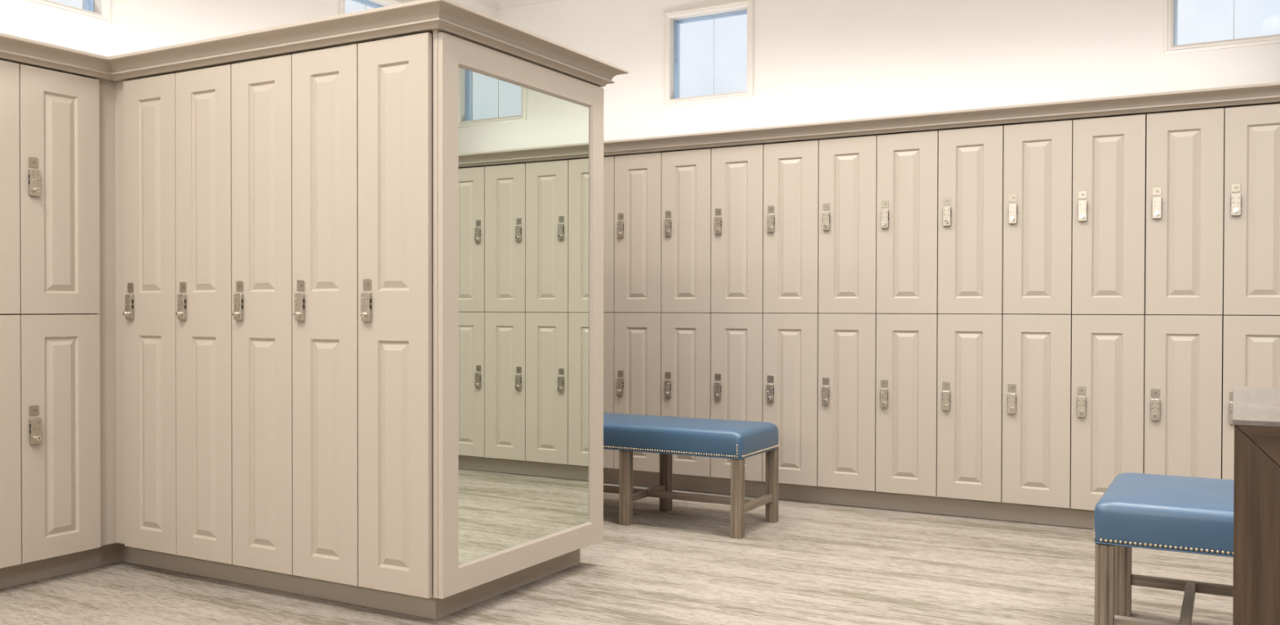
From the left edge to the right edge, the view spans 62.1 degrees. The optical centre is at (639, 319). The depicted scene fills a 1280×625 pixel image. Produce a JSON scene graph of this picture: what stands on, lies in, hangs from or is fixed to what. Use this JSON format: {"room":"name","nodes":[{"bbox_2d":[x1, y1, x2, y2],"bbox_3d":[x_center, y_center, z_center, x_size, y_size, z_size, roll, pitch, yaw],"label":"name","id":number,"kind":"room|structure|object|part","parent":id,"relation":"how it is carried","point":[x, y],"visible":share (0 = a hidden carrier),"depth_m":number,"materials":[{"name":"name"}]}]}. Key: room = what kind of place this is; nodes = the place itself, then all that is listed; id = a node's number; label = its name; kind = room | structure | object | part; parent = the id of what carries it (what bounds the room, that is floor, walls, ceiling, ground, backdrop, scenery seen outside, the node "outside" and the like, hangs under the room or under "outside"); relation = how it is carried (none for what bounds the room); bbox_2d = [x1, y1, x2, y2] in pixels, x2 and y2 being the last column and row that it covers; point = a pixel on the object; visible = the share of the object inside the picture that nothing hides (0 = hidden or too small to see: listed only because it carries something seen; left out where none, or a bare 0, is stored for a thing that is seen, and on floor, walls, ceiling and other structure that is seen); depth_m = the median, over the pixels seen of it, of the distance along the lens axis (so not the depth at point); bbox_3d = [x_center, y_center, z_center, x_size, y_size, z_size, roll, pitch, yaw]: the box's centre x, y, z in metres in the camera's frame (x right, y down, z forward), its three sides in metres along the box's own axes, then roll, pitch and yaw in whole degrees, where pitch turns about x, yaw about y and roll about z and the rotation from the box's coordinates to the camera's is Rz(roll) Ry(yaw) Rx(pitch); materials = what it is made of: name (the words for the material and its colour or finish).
{"room":"changing room","nodes":[
{"label":"changing room","id":0,"kind":"room"},
{"bbox_2d":[0,0,497,57],"bbox_3d":[-3.246,-0.618,3.345,0.140,3.240,9.080,0,1,29],"label":"wall","id":1,"kind":"structure","parent":0,"point":[136,25],"depth_m":4.98,"materials":[{"name":"beige paint"}]},
{"bbox_2d":[8,0,111,26],"bbox_3d":[-2.555,-1.603,4.510,0.116,0.585,0.606,0,1,29],"label":"window","id":2,"kind":"structure","parent":1,"relation":"in","point":[95,11],"depth_m":4.65,"materials":[{"name":"blue glass"}]},
{"bbox_3d":[-2.584,-1.603,4.526,0.050,0.509,0.530,0,1,29],"label":"sash frame","id":3,"kind":"part","parent":2,"relation":"part of","materials":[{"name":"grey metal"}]},
{"bbox_2d":[339,0,404,14],"bbox_3d":[-1.578,-1.620,6.258,0.116,0.585,0.606,0,1,29],"label":"window","id":4,"kind":"structure","parent":1,"relation":"in","point":[371,3],"depth_m":6.27,"materials":[{"name":"blue glass"}]},
{"bbox_3d":[-1.607,-1.620,6.274,0.050,0.509,0.530,0,1,29],"label":"sash frame","id":5,"kind":"part","parent":4,"relation":"part of","materials":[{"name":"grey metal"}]},
{"bbox_2d":[475,0,499,9],"bbox_3d":[-3.139,-2.156,3.270,0.100,0.162,9.080,0,1,29],"label":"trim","id":6,"kind":"structure","parent":1,"relation":"attached to","point":[493,3],"depth_m":7.17,"materials":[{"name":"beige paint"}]},
{"bbox_2d":[0,482,1233,624],"bbox_3d":[0.434,1.080,1.303,8.700,0.100,9.480,0,1,29],"label":"floor","id":7,"kind":"structure","parent":0,"point":[820,563],"depth_m":4.00,"materials":[{"name":"light wood-look vinyl plank"}]},
{"bbox_2d":[0,542,122,589],"bbox_3d":[-3.588,0.969,1.765,0.020,0.099,5.962,0,1,29],"label":"baseboard","id":8,"kind":"structure","parent":7,"relation":"on","point":[108,554],"depth_m":4.13,"materials":[{"name":"beige paint"}]},
{"bbox_2d":[0,314,21,568],"bbox_3d":[-2.546,0.440,3.875,0.531,0.915,0.312,0,1,29],"label":"locker","id":9,"kind":"object","parent":8,"relation":"on","point":[10,324],"visible":1,"depth_m":3.86,"materials":[{"name":"beige paint"}]},
{"bbox_2d":[0,59,20,314],"bbox_3d":[-2.545,-0.479,3.866,0.530,0.922,0.312,0,1,29],"label":"locker","id":10,"kind":"object","parent":9,"relation":"on","point":[10,237],"visible":1,"depth_m":3.85,"materials":[{"name":"beige paint"}]},
{"bbox_2d":[13,314,100,564],"bbox_3d":[-2.394,0.438,4.148,0.531,0.915,0.312,0,1,29],"label":"locker","id":11,"kind":"object","parent":8,"relation":"on","point":[60,353],"visible":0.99,"depth_m":4.03,"materials":[{"name":"beige paint"}]},
{"bbox_3d":[-2.242,0.338,3.936,0.002,0.037,0.037,1,1,28],"label":"number plate","id":12,"kind":"part","parent":11,"relation":"part of","materials":[{"name":"metal"}]},
{"bbox_3d":[-2.223,0.440,3.927,0.017,0.021,0.021,0,1,29],"label":"knob","id":13,"kind":"part","parent":11,"relation":"part of","materials":[{"name":"silver metal"}]},
{"bbox_2d":[19,64,100,314],"bbox_3d":[-2.392,-0.481,4.139,0.531,0.922,0.312,0,1,29],"label":"locker","id":14,"kind":"object","parent":11,"relation":"on","point":[60,112],"visible":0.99,"depth_m":4.01,"materials":[{"name":"beige paint"}]},
{"bbox_3d":[-2.240,-0.579,3.927,0.002,0.037,0.037,0,1,30],"label":"number plate","id":15,"kind":"part","parent":14,"relation":"part of","materials":[{"name":"metal"}]},
{"bbox_3d":[-2.221,-0.477,3.918,0.017,0.021,0.021,0,1,29],"label":"knob","id":16,"kind":"part","parent":14,"relation":"part of","materials":[{"name":"silver metal"}]},
{"bbox_2d":[0,32,115,82],"bbox_3d":[-3.500,-0.955,1.698,0.173,0.071,5.962,0,1,29],"label":"trim","id":17,"kind":"structure","parent":14,"relation":"on","point":[14,49],"depth_m":3.96,"materials":[{"name":"beige paint"}]},
{"bbox_2d":[122,543,580,619],"bbox_3d":[-1.184,0.946,4.352,1.650,0.099,0.900,0,1,29],"label":"baseboard","id":18,"kind":"structure","parent":7,"relation":"on","point":[433,608],"depth_m":3.90,"materials":[{"name":"beige paint"}]},
{"bbox_2d":[122,73,176,555],"bbox_3d":[-1.789,-0.024,4.308,0.308,1.838,0.511,0,1,29],"label":"locker","id":19,"kind":"object","parent":18,"relation":"on","point":[148,313],"visible":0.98,"depth_m":4.11,"materials":[{"name":"beige paint"}]},
{"bbox_2d":[93,78,124,546],"bbox_3d":[-2.082,-0.024,4.204,0.095,1.838,0.099,0,1,29],"label":"trim","id":20,"kind":"structure","parent":19,"relation":"attached to","point":[111,93],"depth_m":4.22,"materials":[{"name":"beige paint"}]},
{"bbox_3d":[-2.004,-0.021,4.145,0.021,0.021,0.017,0,1,29],"label":"knob","id":21,"kind":"part","parent":19,"relation":"part of","materials":[{"name":"silver metal"}]},
{"bbox_3d":[-1.994,-0.123,4.164,0.037,0.037,0.002,0,2,29],"label":"number plate","id":22,"kind":"part","parent":19,"relation":"part of","materials":[{"name":"metal"}]},
{"bbox_2d":[175,64,232,564],"bbox_3d":[-1.519,-0.022,4.157,0.308,1.838,0.511,0,1,29],"label":"locker","id":23,"kind":"object","parent":18,"relation":"on","point":[203,96],"visible":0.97,"depth_m":3.96,"materials":[{"name":"beige paint"}]},
{"bbox_3d":[-1.734,-0.019,3.995,0.021,0.021,0.017,0,1,29],"label":"knob","id":24,"kind":"part","parent":23,"relation":"part of","materials":[{"name":"silver metal"}]},
{"bbox_3d":[-1.724,-0.121,4.013,0.037,0.037,0.002,0,1,28],"label":"number plate","id":25,"kind":"part","parent":23,"relation":"part of","materials":[{"name":"silver metal"}]},
{"bbox_2d":[231,54,293,575],"bbox_3d":[-1.249,-0.020,4.006,0.308,1.838,0.510,0,1,29],"label":"locker","id":26,"kind":"object","parent":18,"relation":"on","point":[262,89],"visible":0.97,"depth_m":3.81,"materials":[{"name":"beige paint"}]},
{"bbox_3d":[-1.463,-0.018,3.843,0.021,0.021,0.017,0,1,29],"label":"knob","id":27,"kind":"part","parent":26,"relation":"part of","materials":[{"name":"silver metal"}]},
{"bbox_3d":[-1.453,-0.119,3.862,0.037,0.037,0.002,0,0,30],"label":"number plate","id":28,"kind":"part","parent":26,"relation":"part of","materials":[{"name":"silver metal"}]},
{"bbox_2d":[292,44,358,586],"bbox_3d":[-0.978,-0.018,3.855,0.308,1.838,0.511,0,1,29],"label":"locker","id":29,"kind":"object","parent":18,"relation":"on","point":[325,207],"visible":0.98,"depth_m":3.66,"materials":[{"name":"beige paint"}]},
{"bbox_3d":[-1.193,-0.016,3.692,0.021,0.021,0.017,0,1,29],"label":"knob","id":30,"kind":"part","parent":29,"relation":"part of","materials":[{"name":"silver metal"}]},
{"bbox_3d":[-1.183,-0.117,3.710,0.037,0.037,0.002,0,0,30],"label":"number plate","id":31,"kind":"part","parent":29,"relation":"part of","materials":[{"name":"silver metal"}]},
{"bbox_2d":[357,31,433,599],"bbox_3d":[-0.708,-0.016,3.704,0.308,1.838,0.510,0,1,29],"label":"locker","id":32,"kind":"object","parent":18,"relation":"on","point":[395,74],"visible":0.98,"depth_m":3.50,"materials":[{"name":"beige paint"}]},
{"bbox_3d":[-0.922,-0.014,3.541,0.021,0.021,0.017,0,1,29],"label":"knob","id":33,"kind":"part","parent":32,"relation":"part of","materials":[{"name":"silver metal"}]},
{"bbox_3d":[-0.913,-0.116,3.559,0.037,0.037,0.002,0,1,29],"label":"number plate","id":34,"kind":"part","parent":32,"relation":"part of","materials":[{"name":"metal"}]},
{"bbox_2d":[107,0,628,87],"bbox_3d":[-1.125,-0.978,4.259,1.818,0.071,1.174,0,1,29],"label":"trim","id":35,"kind":"structure","parent":32,"relation":"on","point":[447,16],"depth_m":3.71,"materials":[{"name":"beige paint"}]},
{"bbox_2d":[432,30,597,598],"bbox_3d":[-0.422,-0.018,3.875,0.018,1.838,0.987,0,1,29],"label":"trim","id":36,"kind":"structure","parent":32,"relation":"attached to","point":[435,326],"depth_m":3.44,"materials":[{"name":"beige paint"}]},
{"bbox_2d":[437,31,604,599],"bbox_3d":[-0.400,-0.014,3.874,0.019,1.830,1.004,0,1,29],"label":"framed mirror","id":37,"kind":"object","parent":36,"relation":"attached to","point":[521,143],"visible":1,"depth_m":3.79,"materials":[{"name":"mirror"}]},
{"bbox_2d":[457,66,589,564],"bbox_3d":[-0.403,-0.013,3.871,0.004,1.647,0.820,0,1,29],"label":"mirror glass","id":38,"kind":"object","parent":37,"relation":"attached to","point":[523,146],"depth_m":3.82,"materials":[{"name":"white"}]},
{"bbox_2d":[603,312,617,468],"bbox_3d":[-0.176,0.417,6.515,0.312,0.915,0.530,0,1,29],"label":"locker","id":39,"kind":"object","parent":7,"relation":"on","point":[608,317],"visible":0.02,"depth_m":6.25,"materials":[{"name":"beige paint"}]},
{"bbox_2d":[603,155,614,312],"bbox_3d":[-0.174,-0.503,6.505,0.312,0.922,0.531,0,1,29],"label":"locker","id":40,"kind":"object","parent":39,"relation":"on","point":[609,162],"visible":0.02,"depth_m":6.24,"materials":[{"name":"beige paint"}]},
{"bbox_2d":[604,82,1279,156],"bbox_3d":[2.592,-0.976,4.700,7.876,0.071,0.173,0,1,29],"label":"trim","id":41,"kind":"structure","parent":40,"relation":"on","point":[1261,94],"depth_m":5.21,"materials":[{"name":"beige paint"}]},
{"bbox_2d":[603,413,778,539],"bbox_3d":[0.033,0.739,5.298,1.232,0.497,0.474,0,1,29],"label":"upholstered bench","id":42,"kind":"object","parent":7,"relation":"on","point":[737,441],"visible":0.71,"depth_m":5.07,"materials":[{"name":"blue leather"}]},
{"bbox_3d":[-0.067,0.810,5.120,0.049,0.358,0.049,0,1,29],"label":"leg","id":43,"kind":"part","parent":42,"relation":"part of","materials":[{"name":"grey wood"}]},
{"bbox_3d":[0.134,0.807,5.478,0.049,0.358,0.049,0,1,29],"label":"leg","id":44,"kind":"part","parent":42,"relation":"part of","materials":[{"name":"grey wood"}]},
{"bbox_3d":[0.034,0.559,5.296,1.230,0.137,0.470,0,1,29],"label":"seat","id":45,"kind":"part","parent":42,"relation":"part of","materials":[{"name":"blue leather"}]},
{"bbox_3d":[0.444,0.814,4.834,0.049,0.358,0.049,0,1,29],"label":"leg","id":46,"kind":"part","parent":42,"relation":"part of","materials":[{"name":"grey wood"}]},
{"bbox_3d":[0.644,0.811,5.192,0.049,0.358,0.049,0,1,29],"label":"leg","id":47,"kind":"part","parent":42,"relation":"part of","materials":[{"name":"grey wood"}]},
{"bbox_2d":[603,467,1094,528],"bbox_3d":[2.671,0.948,4.765,7.776,0.099,0.020,0,1,29],"label":"baseboard","id":48,"kind":"structure","parent":7,"relation":"on","point":[1070,517],"depth_m":5.53,"materials":[{"name":"beige paint"}]},
{"bbox_2d":[613,312,664,472],"bbox_3d":[0.097,0.419,6.362,0.312,0.915,0.531,0,1,29],"label":"locker","id":49,"kind":"object","parent":48,"relation":"on","point":[637,335],"visible":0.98,"depth_m":6.15,"materials":[{"name":"beige paint"}]},
{"bbox_3d":[-0.114,0.317,6.209,0.037,0.037,0.002,0,0,29],"label":"number plate","id":50,"kind":"part","parent":49,"relation":"part of","materials":[{"name":"silver metal"}]},
{"bbox_2d":[614,152,662,312],"bbox_3d":[0.099,-0.501,6.352,0.312,0.922,0.531,0,1,29],"label":"locker","id":51,"kind":"object","parent":49,"relation":"on","point":[637,177],"visible":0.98,"depth_m":6.14,"materials":[{"name":"beige paint"}]},
{"bbox_3d":[-0.112,-0.599,6.199,0.037,0.037,0.002,0,0,30],"label":"number plate","id":52,"kind":"part","parent":51,"relation":"part of","materials":[{"name":"silver metal"}]},
{"bbox_2d":[661,312,711,477],"bbox_3d":[0.370,0.421,6.209,0.312,0.915,0.530,0,1,29],"label":"locker","id":53,"kind":"object","parent":48,"relation":"on","point":[686,337],"visible":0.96,"depth_m":6.00,"materials":[{"name":"beige paint"}]},
{"bbox_3d":[0.159,0.320,6.057,0.037,0.037,0.002,0,0,29],"label":"number plate","id":54,"kind":"part","parent":53,"relation":"part of","materials":[{"name":"silver metal"}]},
{"bbox_2d":[661,148,714,313],"bbox_3d":[0.372,-0.498,6.200,0.312,0.922,0.531,0,1,29],"label":"locker","id":55,"kind":"object","parent":53,"relation":"on","point":[686,220],"visible":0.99,"depth_m":5.99,"materials":[{"name":"beige paint"}]},
{"bbox_3d":[0.161,-0.597,6.047,0.037,0.037,0.002,0,0,30],"label":"number plate","id":56,"kind":"part","parent":55,"relation":"part of","materials":[{"name":"silver metal"}]},
{"bbox_2d":[711,313,763,481],"bbox_3d":[0.643,0.423,6.057,0.312,0.915,0.531,0,1,29],"label":"locker","id":57,"kind":"object","parent":48,"relation":"on","point":[736,339],"visible":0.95,"depth_m":5.85,"materials":[{"name":"beige paint"}]},
{"bbox_3d":[0.432,0.321,5.904,0.037,0.037,0.002,0,1,30],"label":"number plate","id":58,"kind":"part","parent":57,"relation":"part of","materials":[{"name":"silver metal"}]},
{"bbox_2d":[711,144,764,313],"bbox_3d":[0.645,-0.496,6.047,0.312,0.922,0.531,0,1,29],"label":"locker","id":59,"kind":"object","parent":57,"relation":"on","point":[736,172],"visible":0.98,"depth_m":5.84,"materials":[{"name":"beige paint"}]},
{"bbox_3d":[0.433,-0.595,5.894,0.037,0.037,0.002,0,1,30],"label":"number plate","id":60,"kind":"part","parent":59,"relation":"part of","materials":[{"name":"metal"}]},
{"bbox_2d":[762,313,820,486],"bbox_3d":[0.916,0.425,5.904,0.312,0.915,0.531,0,1,29],"label":"locker","id":61,"kind":"object","parent":48,"relation":"on","point":[790,340],"visible":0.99,"depth_m":5.69,"materials":[{"name":"beige paint"}]},
{"bbox_3d":[0.705,0.323,5.751,0.037,0.037,0.002,0,1,29],"label":"number plate","id":62,"kind":"part","parent":61,"relation":"part of","materials":[{"name":"silver metal"}]},
{"bbox_2d":[763,140,818,313],"bbox_3d":[0.918,-0.494,5.894,0.312,0.922,0.531,0,1,29],"label":"locker","id":63,"kind":"object","parent":61,"relation":"on","point":[791,169],"visible":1,"depth_m":5.69,"materials":[{"name":"beige paint"}]},
{"bbox_3d":[0.707,-0.593,5.741,0.038,0.038,0.002,0,1,30],"label":"number plate","id":64,"kind":"part","parent":63,"relation":"part of","materials":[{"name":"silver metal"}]},
{"bbox_2d":[817,313,882,491],"bbox_3d":[1.189,0.427,5.751,0.312,0.915,0.530,0,1,29],"label":"locker","id":65,"kind":"object","parent":48,"relation":"on","point":[846,342],"visible":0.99,"depth_m":5.55,"materials":[{"name":"beige paint"}]},
{"bbox_3d":[0.978,0.325,5.599,0.037,0.037,0.002,0,1,29],"label":"number plate","id":66,"kind":"part","parent":65,"relation":"part of","materials":[{"name":"metal"}]},
{"bbox_2d":[817,135,876,313],"bbox_3d":[1.191,-0.492,5.742,0.312,0.922,0.531,0,1,29],"label":"locker","id":67,"kind":"object","parent":65,"relation":"on","point":[847,166],"visible":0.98,"depth_m":5.54,"materials":[{"name":"beige paint"}]},
{"bbox_3d":[0.980,-0.591,5.589,0.037,0.037,0.002,0,1,29],"label":"number plate","id":68,"kind":"part","parent":67,"relation":"part of","materials":[{"name":"silver metal"}]},
{"bbox_2d":[875,313,937,497],"bbox_3d":[1.462,0.429,5.598,0.312,0.915,0.531,0,1,29],"label":"locker","id":69,"kind":"object","parent":48,"relation":"on","point":[907,344],"visible":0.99,"depth_m":5.39,"materials":[{"name":"beige paint"}]},
{"bbox_3d":[1.251,0.328,5.446,0.037,0.037,0.002,0,0,29],"label":"number plate","id":70,"kind":"part","parent":69,"relation":"part of","materials":[{"name":"metal"}]},
{"bbox_2d":[875,130,939,314],"bbox_3d":[1.464,-0.490,5.589,0.312,0.922,0.530,0,1,29],"label":"locker","id":71,"kind":"object","parent":69,"relation":"on","point":[908,163],"visible":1,"depth_m":5.38,"materials":[{"name":"beige paint"}]},
{"bbox_3d":[1.252,-0.589,5.437,0.037,0.037,0.002,0,2,29],"label":"number plate","id":72,"kind":"part","parent":71,"relation":"part of","materials":[{"name":"silver metal"}]},
{"bbox_2d":[937,314,1004,502],"bbox_3d":[1.735,0.431,5.446,0.312,0.915,0.531,0,1,29],"label":"locker","id":73,"kind":"object","parent":48,"relation":"on","point":[970,361],"visible":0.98,"depth_m":5.24,"materials":[{"name":"beige paint"}]},
{"bbox_3d":[1.524,0.329,5.293,0.037,0.037,0.002,0,0,29],"label":"number plate","id":74,"kind":"part","parent":73,"relation":"part of","materials":[{"name":"metal"}]},
{"bbox_2d":[937,125,1004,314],"bbox_3d":[1.737,-0.488,5.436,0.312,0.922,0.531,0,1,29],"label":"locker","id":75,"kind":"object","parent":73,"relation":"on","point":[971,160],"visible":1,"depth_m":5.23,"materials":[{"name":"beige paint"}]},
{"bbox_3d":[1.525,-0.587,5.284,0.038,0.038,0.002,0,1,30],"label":"number plate","id":76,"kind":"part","parent":75,"relation":"part of","materials":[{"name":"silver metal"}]},
{"bbox_2d":[1001,314,1074,508],"bbox_3d":[2.008,0.433,5.293,0.312,0.915,0.531,0,1,29],"label":"locker","id":77,"kind":"object","parent":48,"relation":"on","point":[1037,348],"visible":0.99,"depth_m":5.09,"materials":[{"name":"beige paint"}]},
{"bbox_3d":[1.797,0.332,5.141,0.037,0.037,0.002,0,2,30],"label":"number plate","id":78,"kind":"part","parent":77,"relation":"part of","materials":[{"name":"metal"}]},
{"bbox_2d":[1003,120,1072,314],"bbox_3d":[2.010,-0.486,5.284,0.312,0.922,0.530,0,1,29],"label":"locker","id":79,"kind":"object","parent":77,"relation":"on","point":[1037,171],"visible":0.98,"depth_m":5.08,"materials":[{"name":"beige paint"}]},
{"bbox_3d":[1.799,-0.585,5.131,0.037,0.037,0.002,0,1,30],"label":"number plate","id":80,"kind":"part","parent":79,"relation":"part of","materials":[{"name":"metal"}]},
{"bbox_2d":[1071,314,1145,511],"bbox_3d":[2.281,0.435,5.140,0.312,0.915,0.531,0,1,29],"label":"locker","id":81,"kind":"object","parent":48,"relation":"on","point":[1108,351],"visible":0.96,"depth_m":4.94,"materials":[{"name":"beige paint"}]},
{"bbox_3d":[2.070,0.334,4.988,0.037,0.037,0.002,0,0,29],"label":"number plate","id":82,"kind":"part","parent":81,"relation":"part of","materials":[{"name":"silver metal"}]},
{"bbox_2d":[1071,114,1146,315],"bbox_3d":[2.283,-0.484,5.131,0.312,0.922,0.531,0,1,29],"label":"locker","id":83,"kind":"object","parent":81,"relation":"on","point":[1108,255],"visible":0.98,"depth_m":4.92,"materials":[{"name":"beige paint"}]},
{"bbox_3d":[2.071,-0.583,4.978,0.037,0.037,0.002,0,1,29],"label":"number plate","id":84,"kind":"part","parent":83,"relation":"part of","materials":[{"name":"metal"}]},
{"bbox_2d":[1093,472,1234,624],"bbox_3d":[1.683,0.763,3.268,0.474,0.497,0.660,0,1,29],"label":"upholstered bench","id":85,"kind":"object","parent":7,"relation":"on","point":[1165,513],"visible":0.59,"depth_m":3.08,"materials":[{"name":"blue leather"}]},
{"bbox_3d":[1.357,0.834,3.107,0.049,0.358,0.049,0,1,29],"label":"leg","id":86,"kind":"part","parent":85,"relation":"part of","materials":[{"name":"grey wood"}]},
{"bbox_3d":[1.650,0.829,3.630,0.049,0.358,0.049,0,1,29],"label":"leg","id":87,"kind":"part","parent":85,"relation":"part of","materials":[{"name":"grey wood"}]},
{"bbox_3d":[1.683,0.583,3.266,0.470,0.137,0.658,0,1,29],"label":"seat","id":88,"kind":"part","parent":85,"relation":"part of","materials":[{"name":"blue leather"}]},
{"bbox_2d":[1144,315,1222,479],"bbox_3d":[2.554,0.437,4.988,0.312,0.915,0.530,0,1,29],"label":"locker","id":89,"kind":"object","parent":7,"relation":"on","point":[1184,371],"visible":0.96,"depth_m":4.78,"materials":[{"name":"beige paint"}]},
{"bbox_3d":[2.343,0.336,4.836,0.037,0.037,0.002,0,1,28],"label":"number plate","id":90,"kind":"part","parent":89,"relation":"part of","materials":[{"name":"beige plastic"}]},
{"bbox_2d":[1145,107,1224,315],"bbox_3d":[2.556,-0.482,4.978,0.312,0.922,0.530,0,1,29],"label":"locker","id":91,"kind":"object","parent":89,"relation":"on","point":[1185,150],"visible":0.99,"depth_m":4.77,"materials":[{"name":"beige paint"}]},
{"bbox_3d":[2.345,-0.581,4.825,0.037,0.037,0.002,0,1,29],"label":"number plate","id":92,"kind":"part","parent":91,"relation":"part of","materials":[{"name":"silver metal"}]},
{"bbox_2d":[1222,315,1279,479],"bbox_3d":[2.827,0.439,4.835,0.312,0.915,0.531,0,1,29],"label":"locker","id":93,"kind":"object","parent":7,"relation":"on","point":[1251,343],"visible":0.3,"depth_m":4.67,"materials":[{"name":"beige paint"}]},
{"bbox_3d":[2.616,0.338,4.683,0.037,0.037,0.002,0,0,30],"label":"number plate","id":94,"kind":"part","parent":93,"relation":"part of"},
{"bbox_2d":[1222,103,1279,315],"bbox_3d":[2.829,-0.480,4.825,0.312,0.922,0.531,0,1,29],"label":"locker","id":95,"kind":"object","parent":93,"relation":"on","point":[1251,200],"visible":1,"depth_m":4.65,"materials":[{"name":"beige paint"}]},
{"bbox_3d":[2.618,-0.578,4.673,0.037,0.037,0.002,0,1,30],"label":"number plate","id":96,"kind":"part","parent":95,"relation":"part of","materials":[{"name":"silver metal"}]},
{"bbox_3d":[2.608,-0.476,4.655,0.021,0.021,0.017,0,1,29],"label":"knob","id":97,"kind":"part","parent":95,"relation":"part of","materials":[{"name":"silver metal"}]},
{"bbox_2d":[1232,386,1279,624],"bbox_3d":[1.459,0.580,1.338,1.252,0.902,0.671,0,1,29],"label":"counter","id":98,"kind":"object","parent":7,"relation":"on","point":[1255,410],"visible":1,"depth_m":1.34,"materials":[{"name":"brown wood"}]},
{"bbox_3d":[0.927,0.579,1.645,0.020,0.896,0.644,0,1,29],"label":"panel","id":99,"kind":"part","parent":98,"relation":"part of","materials":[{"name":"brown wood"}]},
{"bbox_3d":[1.301,0.203,1.051,1.246,0.130,0.020,0,1,29],"label":"rail","id":100,"kind":"part","parent":98,"relation":"part of","materials":[{"name":"brown wood"}]},
{"bbox_2d":[497,0,1279,141],"bbox_3d":[2.626,-0.629,5.343,8.440,3.240,0.140,0,1,29],"label":"wall","id":101,"kind":"structure","parent":0,"point":[815,60],"depth_m":5.93,"materials":[{"name":"beige paint"}]},
{"bbox_2d":[498,0,554,9],"bbox_3d":[2.631,-2.166,5.188,8.300,0.162,0.100,0,1,29],"label":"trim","id":102,"kind":"structure","parent":101,"relation":"attached to","point":[503,4],"depth_m":7.17,"materials":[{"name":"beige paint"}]},
{"bbox_2d":[663,0,753,106],"bbox_3d":[0.435,-1.619,6.527,0.603,0.585,0.116,0,1,29],"label":"window","id":103,"kind":"structure","parent":101,"relation":"in","point":[673,20],"depth_m":6.55,"materials":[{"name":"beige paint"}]},
{"bbox_3d":[0.451,-1.619,6.556,0.527,0.509,0.050,0,1,29],"label":"sash frame","id":104,"kind":"part","parent":103,"relation":"part of","materials":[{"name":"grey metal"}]},
{"bbox_2d":[1164,0,1279,54],"bbox_3d":[2.881,-1.601,5.159,0.603,0.585,0.116,0,1,29],"label":"window","id":105,"kind":"structure","parent":101,"relation":"in","point":[1171,45],"depth_m":5.21,"materials":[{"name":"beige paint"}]},
{"bbox_3d":[2.897,-1.601,5.188,0.527,0.509,0.050,0,1,29],"label":"sash frame","id":106,"kind":"part","parent":105,"relation":"part of","materials":[{"name":"grey metal"}]}
]}

